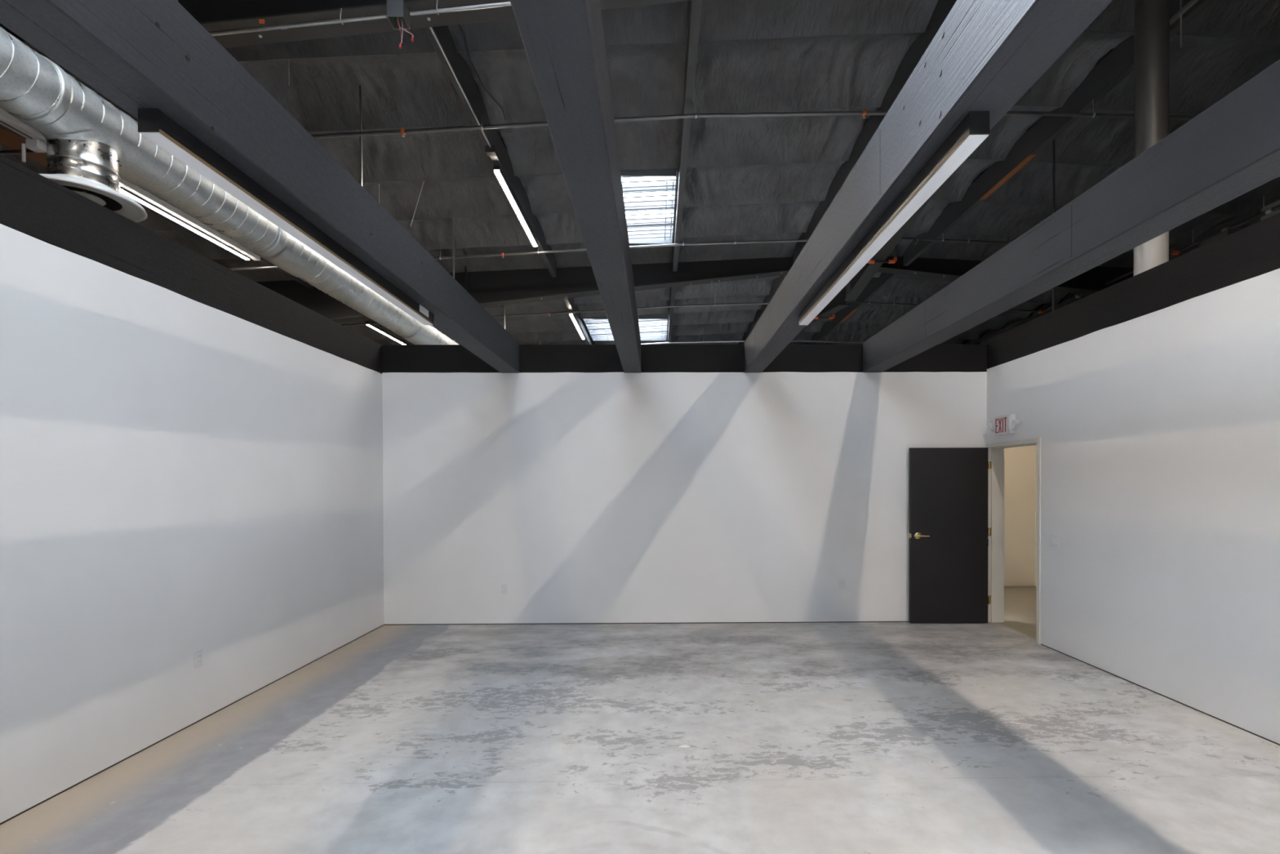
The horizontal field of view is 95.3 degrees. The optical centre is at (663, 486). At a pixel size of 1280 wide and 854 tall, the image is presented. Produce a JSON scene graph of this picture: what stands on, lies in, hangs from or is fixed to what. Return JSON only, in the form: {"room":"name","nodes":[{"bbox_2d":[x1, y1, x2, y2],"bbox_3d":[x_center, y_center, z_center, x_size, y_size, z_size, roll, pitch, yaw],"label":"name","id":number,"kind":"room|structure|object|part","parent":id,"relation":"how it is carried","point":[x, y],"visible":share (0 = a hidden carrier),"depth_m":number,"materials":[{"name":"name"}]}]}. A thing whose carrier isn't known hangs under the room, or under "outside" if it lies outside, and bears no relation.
{"room":"studio","nodes":[
{"label":"studio","id":0,"kind":"room"},
{"bbox_2d":[0,223,384,822],"bbox_3d":[-3.249,0.200,-0.568,0.130,2.909,14.930,0,0,-1],"label":"wall","id":1,"kind":"structure","parent":0,"point":[180,476],"depth_m":3.67,"materials":[{"name":"white paint"}]},
{"bbox_2d":[0,155,382,373],"bbox_3d":[-3.260,-1.422,-0.575,0.137,0.333,14.940,0,0,-1],"label":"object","id":2,"kind":"structure","parent":1,"relation":"on","point":[32,204],"depth_m":3.69,"materials":[{"name":"black paint"}]},
{"bbox_2d":[0,624,383,824],"bbox_3d":[-3.235,1.660,-0.621,0.106,0.011,14.800,0,0,-1],"label":"trim","id":3,"kind":"structure","parent":1,"relation":"attached to","point":[53,796],"depth_m":3.68,"materials":[{"name":"brown"}]},
{"bbox_2d":[194,648,202,668],"bbox_3d":[-3.223,1.189,4.036,0.009,0.114,0.070,0,0,-1],"label":"wall outlet","id":4,"kind":"object","parent":1,"relation":"attached to","point":[198,654],"visible":1,"depth_m":4.03,"materials":[{"name":"white plastic"}]},
{"bbox_2d":[0,120,413,344],"bbox_3d":[-8.410,-4.356,5.878,2.416,0.444,29.200,0,0,-1],"label":"ceiling","id":5,"kind":"structure","parent":0,"point":[155,221],"depth_m":10.73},
{"bbox_2d":[0,125,47,167],"bbox_3d":[-7.673,-4.075,7.088,0.330,0.030,1.400,0,0,-1],"label":"board","id":6,"kind":"object","parent":5,"relation":"attached to","point":[9,139],"visible":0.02,"depth_m":6.88,"materials":[{"name":"brown wood"}]},
{"bbox_2d":[364,321,408,344],"bbox_3d":[-7.266,-4.037,15.454,0.080,0.120,2.460,0,0,-1],"label":"tube light","id":7,"kind":"object","parent":5,"relation":"hanging from","point":[372,326],"visible":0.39,"depth_m":15.22,"materials":[{"name":"white plastic"}]},
{"bbox_2d":[58,65,459,344],"bbox_3d":[-5.924,-4.476,5.903,2.416,0.434,29.200,0,0,-1],"label":"ceiling","id":8,"kind":"structure","parent":0,"point":[60,66],"depth_m":6.78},
{"bbox_2d":[0,107,260,260],"bbox_3d":[-7.084,-4.102,7.594,0.100,0.408,5.200,0,0,-1],"label":"wireway","id":9,"kind":"object","parent":8,"relation":"hanging from","point":[5,117],"visible":0.52,"depth_m":8.09,"materials":[{"name":"white metal"}]},
{"bbox_3d":[-7.104,-3.894,6.245,0.030,0.013,2.500,0,0,-1],"label":"rail","id":10,"kind":"part","parent":9,"relation":"part of","materials":[{"name":"silver metal"}]},
{"bbox_2d":[137,185,313,288],"bbox_3d":[-7.193,-4.220,8.432,0.090,0.355,7.040,0,0,-1],"label":"joist","id":11,"kind":"structure","parent":8,"relation":"attached to","point":[299,280],"depth_m":11.20,"materials":[{"name":"grey paint"}]},
{"bbox_2d":[119,186,249,259],"bbox_3d":[-7.197,-3.986,8.874,0.080,0.120,2.460,0,0,-1],"label":"tube light","id":12,"kind":"object","parent":11,"relation":"hanging from","point":[122,190],"visible":0.48,"depth_m":8.64,"materials":[{"name":"white plastic"}]},
{"bbox_2d":[224,27,586,344],"bbox_3d":[-3.438,-4.604,5.928,2.417,0.442,29.200,0,0,-1],"label":"ceiling","id":13,"kind":"structure","parent":0,"point":[409,86],"depth_m":7.98,"materials":[{"name":"black fabric"}]},
{"bbox_2d":[0,26,539,344],"bbox_3d":[-3.563,-3.396,8.037,0.376,2.669,23.000,0,0,-1],"label":"spiral duct","id":14,"kind":"object","parent":13,"relation":"hanging from","point":[34,90],"visible":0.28,"depth_m":4.04,"materials":[{"name":"metal"}]},
{"bbox_2d":[21,128,147,222],"bbox_3d":[-3.511,-1.944,3.528,0.570,0.439,0.570,0,0,-1],"label":"diffuser","id":15,"kind":"object","parent":14,"relation":"attached to","point":[87,163],"visible":0.69,"depth_m":3.44,"materials":[{"name":"metal"}]},
{"bbox_3d":[-3.689,-1.931,3.367,0.036,0.115,0.025,0,0,-22],"label":"damper lever","id":16,"kind":"part","parent":15,"relation":"part of","materials":[{"name":"silver metal"}]},
{"bbox_2d":[448,0,689,344],"bbox_3d":[-0.953,-4.737,5.954,2.416,0.457,29.200,0,0,-1],"label":"ceiling","id":17,"kind":"structure","parent":0,"point":[646,45],"depth_m":7.13,"materials":[{"name":"black fabric"}]},
{"bbox_2d":[457,24,506,119],"bbox_3d":[-1.952,-4.423,6.295,0.109,0.184,1.708,0,0,3],"label":"cable","id":18,"kind":"object","parent":17,"relation":"hanging from","point":[459,25],"visible":0.76,"depth_m":6.16,"materials":[{"name":"black rubber"}]},
{"bbox_2d":[423,25,556,277],"bbox_3d":[-2.221,-4.470,8.482,0.090,0.355,7.040,0,0,-1],"label":"joist","id":19,"kind":"structure","parent":17,"relation":"attached to","point":[460,66],"depth_m":7.01,"materials":[{"name":"grey paint"}]},
{"bbox_2d":[429,26,497,155],"bbox_3d":[-2.171,-4.233,6.335,0.120,0.081,2.140,0,0,-1],"label":"conduit","id":20,"kind":"object","parent":19,"relation":"attached to","point":[490,150],"visible":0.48,"depth_m":6.41,"materials":[{"name":"silver metal"}]},
{"bbox_2d":[493,165,537,246],"bbox_3d":[-2.225,-4.236,8.924,0.080,0.120,2.460,0,0,-1],"label":"tube light","id":21,"kind":"object","parent":19,"relation":"hanging from","point":[497,171],"visible":1,"depth_m":8.61,"materials":[{"name":"white plastic"}]},
{"bbox_2d":[563,297,594,344],"bbox_3d":[-2.304,-4.532,16.387,0.090,0.355,8.210,0,0,-1],"label":"joist","id":22,"kind":"structure","parent":17,"relation":"attached to","point":[571,306],"depth_m":15.46,"materials":[{"name":"grey paint"}]},
{"bbox_2d":[568,312,585,339],"bbox_3d":[-2.294,-4.288,15.504,0.080,0.120,2.460,0,0,-1],"label":"tube light","id":23,"kind":"object","parent":22,"relation":"hanging from","point":[571,315],"visible":0.94,"depth_m":15.33,"materials":[{"name":"white plastic"}]},
{"bbox_2d":[582,313,668,340],"bbox_3d":[-1.055,-4.900,17.032,2.340,0.661,2.440,0,0,-1],"label":"window","id":24,"kind":"structure","parent":17,"relation":"attached to","point":[651,326],"depth_m":17.02,"materials":[{"name":"white glass"}]},
{"bbox_3d":[-1.055,-4.980,17.031,2.290,0.020,2.390,0,0,-1],"label":"acrylic panel","id":25,"kind":"part","parent":24,"relation":"part of","materials":[{"name":"white plastic"}]},
{"bbox_2d":[620,168,678,244],"bbox_3d":[-0.588,-4.871,9.717,1.560,0.642,2.440,0,0,-1],"label":"skylight","id":26,"kind":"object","parent":17,"relation":"attached to","point":[650,195],"depth_m":9.73,"materials":[{"name":"white glass"}]},
{"bbox_3d":[-0.589,-4.942,9.716,1.510,0.020,2.390,0,0,-1],"label":"acrylic panel","id":27,"kind":"part","parent":26,"relation":"part of","materials":[{"name":"white plastic"}]},
{"bbox_2d":[666,286,675,344],"bbox_3d":[0.181,-4.657,16.412,0.090,0.355,8.210,0,0,-1],"label":"roof purlin","id":28,"kind":"structure","parent":17,"relation":"attached to","point":[672,289],"depth_m":15.06,"materials":[{"name":"grey paint"}]},
{"bbox_2d":[672,0,702,271],"bbox_3d":[0.264,-4.596,8.508,0.090,0.355,7.040,0,0,-1],"label":"joist","id":29,"kind":"structure","parent":17,"relation":"attached to","point":[695,6],"depth_m":6.80,"materials":[{"name":"grey paint"}]},
{"bbox_2d":[0,586,1279,853],"bbox_3d":[0.243,1.662,6.016,21.800,0.120,29.200,0,0,-1],"label":"floor","id":30,"kind":"structure","parent":0,"point":[832,737],"depth_m":3.50,"materials":[{"name":"concrete"}]},
{"bbox_2d":[678,745,689,747],"bbox_3d":[0.126,1.619,3.636,0.071,0.004,0.028,0,0,-1],"label":"chip","id":31,"kind":"object","parent":30,"relation":"on","point":[681,746],"visible":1,"depth_m":3.63,"materials":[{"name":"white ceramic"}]},
{"bbox_2d":[1133,0,1169,275],"bbox_3d":[4.124,-1.453,4.912,0.320,6.102,0.360,0,0,-1],"label":"vertical pipe","id":32,"kind":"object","parent":30,"relation":"on","point":[1152,17],"depth_m":4.82,"materials":[{"name":"metal"}]},
{"bbox_2d":[0,0,692,65],"bbox_3d":[0.235,-4.096,4.851,21.700,2.199,0.260,0,0,-1],"label":"rafter","id":33,"kind":"object","parent":32,"relation":"on","point":[212,15],"visible":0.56,"depth_m":4.81,"materials":[{"name":"black wood"}]},
{"bbox_2d":[208,0,511,35],"bbox_3d":[-2.212,-3.817,4.688,3.503,0.449,0.046,0,0,-1],"label":"conduit","id":34,"kind":"object","parent":33,"relation":"attached to","point":[281,26],"visible":0.82,"depth_m":4.68,"materials":[{"name":"silver metal"}]},
{"bbox_2d":[386,0,413,48],"bbox_3d":[-2.110,-3.714,4.694,0.185,0.350,0.130,0,0,-1],"label":"junction box","id":35,"kind":"object","parent":33,"relation":"hanging from","point":[397,13],"visible":1,"depth_m":4.67,"materials":[{"name":"silver metal"}]},
{"bbox_2d":[844,191,936,300],"bbox_3d":[3.881,-4.327,8.543,0.230,0.997,7.030,0,0,-1],"label":"girder","id":36,"kind":"object","parent":33,"relation":"attached to","point":[860,280],"visible":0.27,"depth_m":10.64,"materials":[{"name":"black paint"}]},
{"bbox_2d":[0,98,1195,155],"bbox_3d":[0.214,-4.264,6.769,18.201,0.983,0.080,0,0,-1],"label":"pipe","id":37,"kind":"object","parent":36,"relation":"hanging from","point":[403,131],"visible":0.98,"depth_m":6.76,"materials":[{"name":"grey metal"}]},
{"bbox_3d":[5.024,-4.549,6.818,0.024,0.446,0.052,0,0,-1],"label":"hanger rod","id":38,"kind":"part","parent":37,"relation":"part of","materials":[{"name":"silver metal"}]},
{"bbox_2d":[229,221,1179,270],"bbox_3d":[0.176,-4.278,10.429,18.201,0.953,0.080,0,0,-1],"label":"pipe","id":39,"kind":"object","parent":36,"relation":"hanging from","point":[894,260],"visible":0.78,"depth_m":10.42,"materials":[{"name":"grey metal"}]},
{"bbox_3d":[1.275,-4.555,10.439,0.024,0.406,0.052,0,0,-1],"label":"hanger rod","id":40,"kind":"part","parent":39,"relation":"part of","materials":[{"name":"silver metal"}]},
{"bbox_2d":[1169,0,1198,47],"bbox_3d":[4.879,-4.473,5.372,0.040,0.650,0.650,0,0,-1],"label":"channel","id":41,"kind":"object","parent":33,"relation":"hanging from","point":[1179,15],"visible":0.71,"depth_m":5.49,"materials":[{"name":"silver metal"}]},
{"bbox_3d":[4.878,-4.474,5.497,0.013,0.650,0.013,0,0,-23],"label":"threaded rod","id":42,"kind":"part","parent":41,"relation":"part of","materials":[{"name":"silver metal"}]},
{"bbox_2d":[382,371,986,624],"bbox_3d":[0.283,0.121,6.870,7.350,2.925,0.130,0,0,-1],"label":"wall","id":43,"kind":"structure","parent":0,"point":[596,497],"depth_m":6.80,"materials":[{"name":"white paint"}]},
{"bbox_2d":[501,583,507,593],"bbox_3d":[-1.857,1.188,6.785,0.070,0.114,0.009,0,0,-1],"label":"wall outlet","id":44,"kind":"object","parent":43,"relation":"attached to","point":[504,586],"visible":1,"depth_m":6.78,"materials":[{"name":"white plastic"}]},
{"bbox_2d":[384,621,908,625],"bbox_3d":[0.268,1.590,6.873,7.050,0.011,0.106,0,0,-1],"label":"trim","id":45,"kind":"structure","parent":43,"relation":"attached to","point":[824,621],"depth_m":6.82,"materials":[{"name":"brown"}]},
{"bbox_2d":[382,344,986,373],"bbox_3d":[0.258,-1.501,6.863,7.050,0.319,0.137,0,0,-1],"label":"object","id":46,"kind":"structure","parent":43,"relation":"on","point":[443,358],"depth_m":6.79,"materials":[{"name":"black paint"}]},
{"bbox_2d":[670,0,937,344],"bbox_3d":[1.533,-4.852,5.979,2.416,0.435,29.200,0,0,-1],"label":"ceiling","id":47,"kind":"structure","parent":0,"point":[769,176],"depth_m":7.98,"materials":[{"name":"black fabric"}]},
{"bbox_2d":[468,47,1227,341],"bbox_3d":[0.220,-5.063,5.963,21.800,0.786,29.200,0,0,-1],"label":"sprinkler","id":48,"kind":"object","parent":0,"point":[1110,51],"depth_m":10.05,"materials":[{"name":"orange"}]},
{"bbox_2d":[788,0,1134,344],"bbox_3d":[3.923,-4.957,6.003,2.225,0.398,29.200,0,0,-1],"label":"ceiling","id":49,"kind":"structure","parent":0,"point":[1114,24],"depth_m":7.32,"materials":[{"name":"black fabric"}]},
{"bbox_2d":[255,254,1133,323],"bbox_3d":[0.159,-4.153,12.170,21.700,2.199,0.260,0,0,-1],"label":"rafter","id":50,"kind":"object","parent":49,"relation":"attached to","point":[499,287],"visible":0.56,"depth_m":12.14,"materials":[{"name":"black wood"}]},
{"bbox_3d":[-4.091,-4.261,12.062,0.024,1.005,0.114,0,0,-1],"label":"splice plate","id":51,"kind":"part","parent":50,"relation":"part of","materials":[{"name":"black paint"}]},
{"bbox_2d":[805,285,850,326],"bbox_3d":[3.798,-4.388,16.432,0.230,0.997,8.150,0,0,-1],"label":"girder","id":52,"kind":"object","parent":50,"relation":"attached to","point":[837,303],"visible":0.18,"depth_m":13.05,"materials":[{"name":"black metal"}]},
{"bbox_2d":[341,297,1044,325],"bbox_3d":[0.137,-4.284,14.089,18.201,0.906,0.080,0,0,-1],"label":"pipe","id":53,"kind":"object","parent":52,"relation":"hanging from","point":[860,302],"visible":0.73,"depth_m":14.08,"materials":[{"name":"grey metal"}]},
{"bbox_2d":[640,328,863,344],"bbox_3d":[0.099,-4.348,17.749,18.201,0.978,0.080,0,0,-1],"label":"pipe","id":54,"kind":"object","parent":52,"relation":"hanging from","point":[703,341],"visible":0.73,"depth_m":17.75,"materials":[{"name":"silver metal"}]},
{"bbox_2d":[967,195,1279,344],"bbox_3d":[9.297,-4.392,12.314,0.084,0.312,13.500,0,0,-1],"label":"pipe","id":55,"kind":"object","parent":50,"relation":"hanging from","point":[1271,210],"visible":0.77,"depth_m":10.51,"materials":[{"name":"grey metal"}]},
{"bbox_3d":[9.331,-4.387,9.064,0.016,0.270,0.014,0,0,-1],"label":"hanger rod","id":56,"kind":"part","parent":55,"relation":"part of","materials":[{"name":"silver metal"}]},
{"bbox_2d":[737,275,786,344],"bbox_3d":[2.667,-4.783,16.437,0.090,0.355,8.210,0,0,-1],"label":"roof purlin","id":57,"kind":"structure","parent":49,"relation":"attached to","point":[778,281],"depth_m":15.38,"materials":[{"name":"grey paint"}]},
{"bbox_2d":[792,0,956,264],"bbox_3d":[2.750,-4.721,8.533,0.090,0.355,7.040,0,0,-1],"label":"joist","id":58,"kind":"structure","parent":49,"relation":"attached to","point":[916,51],"depth_m":7.18,"materials":[{"name":"grey paint"}]},
{"bbox_2d":[1004,444,1035,586],"bbox_3d":[6.020,0.089,9.175,4.170,2.922,0.120,0,0,-1],"label":"wall","id":59,"kind":"structure","parent":0,"point":[1020,461],"depth_m":9.11,"materials":[{"name":"beige paint"}]},
{"bbox_2d":[1035,444,1036,586],"bbox_3d":[5.897,0.114,6.088,0.120,2.922,6.050,0,0,-1],"label":"wall","id":60,"kind":"structure","parent":0,"point":[1035,445],"depth_m":9.10,"materials":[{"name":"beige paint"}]},
{"bbox_2d":[817,0,1279,344],"bbox_3d":[6.316,-4.873,6.029,2.420,0.446,29.200,0,0,-1],"label":"ceiling","id":61,"kind":"structure","parent":0,"point":[1228,43],"depth_m":8.39,"materials":[{"name":"black fabric"}]},
{"bbox_2d":[803,272,897,344],"bbox_3d":[4.962,-4.789,16.461,0.091,0.358,8.210,0,0,-1],"label":"roof purlin","id":62,"kind":"structure","parent":61,"relation":"attached to","point":[875,285],"depth_m":15.22,"materials":[{"name":"grey paint"}]},
{"bbox_2d":[1052,138,1055,213],"bbox_3d":[5.107,-4.041,7.581,0.070,0.951,0.048,0,0,-1],"label":"pipe","id":63,"kind":"object","parent":61,"relation":"hanging from","point":[1053,194],"depth_m":7.63,"materials":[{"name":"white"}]},
{"bbox_2d":[903,0,1214,266],"bbox_3d":[5.045,-4.727,8.557,0.091,0.358,7.040,0,0,-1],"label":"joist","id":64,"kind":"structure","parent":61,"relation":"attached to","point":[1118,64],"depth_m":7.67,"materials":[{"name":"grey paint"}]},
{"bbox_2d":[961,217,1235,344],"bbox_3d":[10.586,-4.682,6.075,1.000,0.370,29.200,0,0,-1],"label":"ceiling","id":65,"kind":"structure","parent":0,"point":[1072,295],"depth_m":16.79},
{"bbox_2d":[1168,196,1279,260],"bbox_3d":[10.025,-4.511,8.611,0.090,0.355,7.040,0,0,-1],"label":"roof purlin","id":66,"kind":"structure","parent":65,"relation":"attached to","point":[1237,220],"depth_m":10.47,"materials":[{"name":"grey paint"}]},
{"bbox_2d":[938,176,1279,344],"bbox_3d":[8.806,-4.755,6.056,2.420,0.430,29.200,0,0,-1],"label":"ceiling","id":67,"kind":"structure","parent":0,"point":[1250,203],"depth_m":10.88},
{"bbox_2d":[1052,287,1054,311],"bbox_3d":[5.112,-2.448,7.596,0.070,0.297,0.032,0,0,-1],"label":"pipe","id":68,"kind":"object","parent":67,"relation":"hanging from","point":[1053,289],"depth_m":7.64,"materials":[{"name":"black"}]},
{"bbox_2d":[986,268,1279,743],"bbox_3d":[3.952,0.151,-0.557,0.170,2.958,14.800,0,0,-1],"label":"wall","id":69,"kind":"structure","parent":0,"point":[1158,431],"depth_m":4.41,"materials":[{"name":"white paint"}]},
{"bbox_2d":[908,437,1040,644],"bbox_3d":[3.416,0.544,6.357,1.128,2.090,0.962,0,0,-1],"label":"door","id":70,"kind":"structure","parent":69,"relation":"in","point":[956,495],"depth_m":6.74,"materials":[{"name":"black paint"}]},
{"bbox_3d":[2.971,0.562,6.707,0.160,0.082,0.059,0,0,-1],"label":"lever handle","id":71,"kind":"part","parent":70,"relation":"part of","materials":[{"name":"gold metal"}]},
{"bbox_2d":[986,413,1020,435],"bbox_3d":[3.741,-0.683,6.434,0.096,0.210,0.520,0,0,-1],"label":"exit sign","id":72,"kind":"object","parent":69,"relation":"attached to","point":[1005,424],"visible":1,"depth_m":6.38,"materials":[{"name":"white plastic"}]},
{"bbox_3d":[3.729,-0.699,6.301,0.006,0.145,0.034,0,0,-1],"label":"test panel","id":73,"kind":"part","parent":72,"relation":"part of","materials":[{"name":"white plastic"}]},
{"bbox_2d":[1050,534,1058,546],"bbox_3d":[3.796,0.522,5.664,0.011,0.115,0.116,0,0,-1],"label":"light switch","id":74,"kind":"object","parent":69,"relation":"attached to","point":[1054,538],"visible":1,"depth_m":5.66,"materials":[{"name":"white plastic"}]},
{"bbox_2d":[980,213,1279,368],"bbox_3d":[3.947,-1.499,-0.500,0.167,0.341,14.940,0,0,-1],"label":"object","id":75,"kind":"structure","parent":69,"relation":"on","point":[1252,251],"depth_m":4.52,"materials":[{"name":"black paint"}]},
{"bbox_2d":[1040,644,1279,745],"bbox_3d":[3.949,1.639,-1.026,0.136,0.011,13.840,0,0,-1],"label":"trim","id":76,"kind":"structure","parent":69,"relation":"attached to","point":[1041,644],"depth_m":4.37,"materials":[{"name":"brown"}]},
{"bbox_2d":[1260,200,1279,221],"bbox_3d":[9.591,-1.417,7.665,0.250,5.950,3.150,0,0,-1],"label":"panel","id":77,"kind":"object","parent":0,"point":[1277,202],"visible":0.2,"depth_m":9.07,"materials":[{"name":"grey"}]},
{"bbox_3d":[0.440,0.247,-8.059,7.350,2.930,0.130,0,0,-1],"label":"wall","id":78,"kind":"structure","parent":0,"visible":0},
{"bbox_3d":[0.435,-1.383,-8.073,7.350,0.322,0.127,0,0,-1],"label":"beam","id":79,"kind":"structure","parent":78,"relation":"on","visible":0},
{"bbox_2d":[0,0,519,373],"bbox_3d":[-1.710,-1.440,-0.630,0.217,0.349,14.799,0,0,-1],"label":"ceiling beam","id":80,"kind":"structure","parent":79,"relation":"attached to","point":[153,54],"depth_m":2.22,"materials":[{"name":"paint"}]},
{"bbox_2d":[137,107,433,324],"bbox_3d":[-1.763,-1.254,3.193,0.071,0.082,2.433,0,0,-1],"label":"linear light","id":81,"kind":"object","parent":80,"relation":"attached to","point":[153,124],"visible":1,"depth_m":2.49,"materials":[{"name":"black metal"}]},
{"bbox_2d":[509,0,640,373],"bbox_3d":[-0.287,-1.445,-0.615,0.200,0.349,14.799,0,0,-1],"label":"ceiling beam","id":82,"kind":"structure","parent":79,"relation":"attached to","point":[563,41],"depth_m":2.15,"materials":[{"name":"paint"}]},
{"bbox_2d":[744,0,1112,373],"bbox_3d":[1.115,-1.450,-0.600,0.208,0.349,14.799,0,0,-1],"label":"ceiling beam","id":83,"kind":"structure","parent":79,"relation":"attached to","point":[985,55],"depth_m":2.15,"materials":[{"name":"paint"}]},
{"bbox_2d":[799,111,989,324],"bbox_3d":[1.075,-1.264,3.223,0.070,0.082,2.433,0,0,-1],"label":"linear light","id":84,"kind":"object","parent":83,"relation":"attached to","point":[973,130],"visible":1,"depth_m":2.51,"materials":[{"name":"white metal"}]},
{"bbox_2d":[862,59,1279,372],"bbox_3d":[2.511,-1.454,-0.586,0.221,0.349,14.799,0,0,-1],"label":"ceiling beam","id":85,"kind":"structure","parent":79,"relation":"attached to","point":[1231,148],"depth_m":3.04,"materials":[{"name":"paint"}]}
]}

